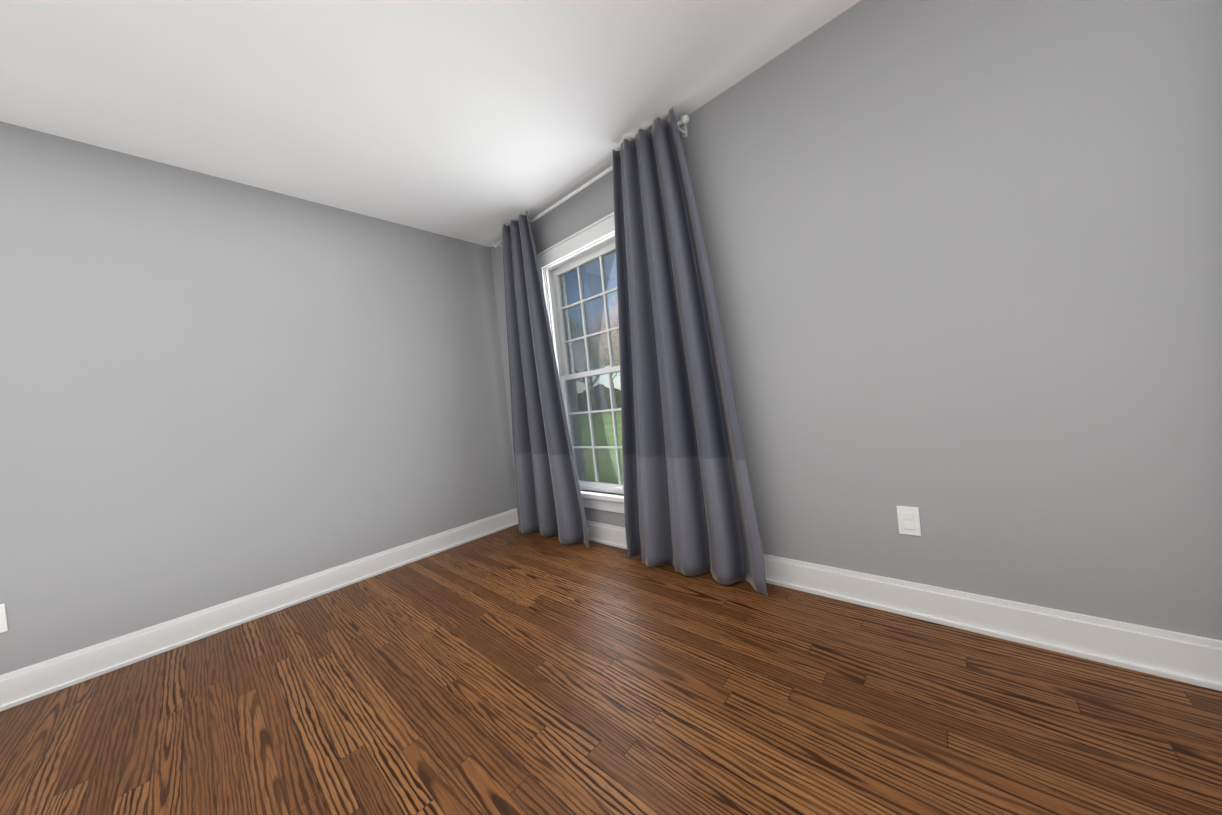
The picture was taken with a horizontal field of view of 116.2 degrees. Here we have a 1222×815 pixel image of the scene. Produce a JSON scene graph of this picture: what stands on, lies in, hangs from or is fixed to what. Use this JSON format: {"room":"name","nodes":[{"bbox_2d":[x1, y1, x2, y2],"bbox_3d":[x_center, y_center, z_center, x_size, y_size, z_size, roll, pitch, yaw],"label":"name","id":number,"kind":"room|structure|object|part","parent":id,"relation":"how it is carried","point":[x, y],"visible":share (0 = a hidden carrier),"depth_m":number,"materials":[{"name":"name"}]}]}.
{"room":"empty room","nodes":[
{"label":"empty room","id":0,"kind":"room"},
{"bbox_2d":[0,121,516,674],"bbox_3d":[-2.425,-0.017,1.851,0.200,2.440,4.650,-5,1,42],"label":"wall","id":1,"kind":"structure","parent":0,"point":[214,391],"depth_m":2.02,"materials":[{"name":"grey paint"}]},
{"bbox_2d":[0,603,7,632],"bbox_3d":[-2.496,0.860,1.529,0.009,0.114,0.070,-5,1,42],"label":"electrical outlet plate","id":2,"kind":"object","parent":1,"relation":"attached to","point":[3,619],"depth_m":1.55,"materials":[{"name":"plastic"}]},
{"bbox_2d":[0,508,517,711],"bbox_3d":[-2.238,1.124,1.772,0.028,0.135,4.200,-5,1,42],"label":"baseboard","id":3,"kind":"structure","parent":1,"relation":"attached to","point":[23,685],"depth_m":1.96,"materials":[{"name":"white paint"}]},
{"bbox_2d":[0,0,860,246],"bbox_3d":[-0.591,-1.484,0.045,5.530,0.150,4.650,-5,1,42],"label":"ceiling","id":4,"kind":"structure","parent":0,"point":[480,122],"depth_m":1.64,"materials":[{"name":"white paint"}]},
{"bbox_2d":[0,524,1221,814],"bbox_3d":[-0.323,1.091,0.082,5.530,0.150,4.650,-5,1,42],"label":"floor","id":5,"kind":"structure","parent":0,"point":[512,670],"depth_m":1.21,"materials":[{"name":"brown wood"}]},
{"bbox_2d":[490,0,1221,640],"bbox_3d":[1.099,-0.381,1.646,5.330,2.440,0.200,-5,1,42],"label":"wall","id":6,"kind":"structure","parent":0,"point":[964,258],"depth_m":1.33,"materials":[{"name":"grey paint"}]},
{"bbox_2d":[537,212,623,512],"bbox_3d":[0.014,-0.253,2.622,1.254,1.912,0.278,-5,1,42],"label":"window","id":7,"kind":"structure","parent":6,"relation":"in","point":[591,283],"depth_m":2.74,"materials":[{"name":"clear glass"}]},
{"bbox_3d":[-0.029,-0.664,2.616,0.994,0.852,0.035,-5,1,42],"label":"window sash","id":8,"kind":"part","parent":7,"relation":"part of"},
{"bbox_3d":[0.031,0.151,2.600,0.994,0.852,0.035,-5,1,42],"label":"window sash","id":9,"kind":"part","parent":7,"relation":"part of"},
{"bbox_2d":[605,365,622,489],"bbox_3d":[0.024,0.137,2.594,0.060,0.846,0.050,-5,1,42],"label":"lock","id":10,"kind":"object","parent":7,"relation":"attached to","point":[618,488],"visible":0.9,"depth_m":2.58,"materials":[{"name":"white paint"}]},
{"bbox_2d":[493,107,767,595],"bbox_3d":[-0.116,-0.260,2.484,2.066,2.404,0.194,-5,1,42],"label":"curtains","id":11,"kind":"object","parent":6,"relation":"attached to","point":[689,508],"visible":1,"depth_m":2.10,"materials":[{"name":"grey fabric"}]},
{"bbox_2d":[516,508,1221,690],"bbox_3d":[1.069,0.781,1.645,5.130,0.135,0.028,-5,1,42],"label":"baseboard","id":12,"kind":"structure","parent":6,"relation":"attached to","point":[1186,658],"depth_m":1.33,"materials":[{"name":"white paint"}]},
{"bbox_2d":[896,506,920,535],"bbox_3d":[1.186,0.451,1.516,0.070,0.114,0.009,-5,1,42],"label":"electrical outlet plate","id":13,"kind":"object","parent":6,"relation":"attached to","point":[908,520],"depth_m":1.51,"materials":[{"name":"plastic"}]},
{"label":"outside","id":14,"kind":"structure","parent":0,"visible":0},
{"bbox_2d":[603,408,622,478],"bbox_3d":[33.471,-2.288,34.325,400.000,0.200,400.000,-5,1,42],"label":"lawn","id":15,"kind":"structure","parent":14,"point":[618,413],"depth_m":19.84,"materials":[{"name":"green plant"}]},
{"bbox_2d":[600,326,619,411],"bbox_3d":[-0.582,-5.957,56.590,9.992,13.640,10.908,-5,1,42],"label":"tree","id":16,"kind":"object","parent":15,"relation":"on","point":[615,363],"depth_m":55.86,"materials":[{"name":"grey plant"}]},
{"bbox_2d":[600,321,619,367],"bbox_3d":[-3.069,-4.826,43.713,13.377,12.265,17.096,-5,1,42],"label":"tree","id":17,"kind":"object","parent":15,"relation":"on","point":[617,342],"depth_m":44.17,"materials":[{"name":"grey plant"}]},
{"bbox_2d":[600,280,619,362],"bbox_3d":[3.652,-5.038,26.322,10.215,11.792,9.172,-5,1,42],"label":"tree","id":18,"kind":"object","parent":15,"relation":"on","point":[612,332],"depth_m":26.40,"materials":[{"name":"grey plant"}]},
{"bbox_2d":[602,294,618,347],"bbox_3d":[2.687,-5.958,43.807,15.503,13.326,12.976,-5,1,42],"label":"tree","id":19,"kind":"object","parent":15,"relation":"on","point":[616,315],"depth_m":43.08,"materials":[{"name":"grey plant"}]},
{"bbox_2d":[601,384,620,409],"bbox_3d":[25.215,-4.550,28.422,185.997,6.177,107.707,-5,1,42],"label":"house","id":20,"kind":"structure","parent":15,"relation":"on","point":[617,394],"depth_m":91.60,"materials":[{"name":"grey"}]}
]}

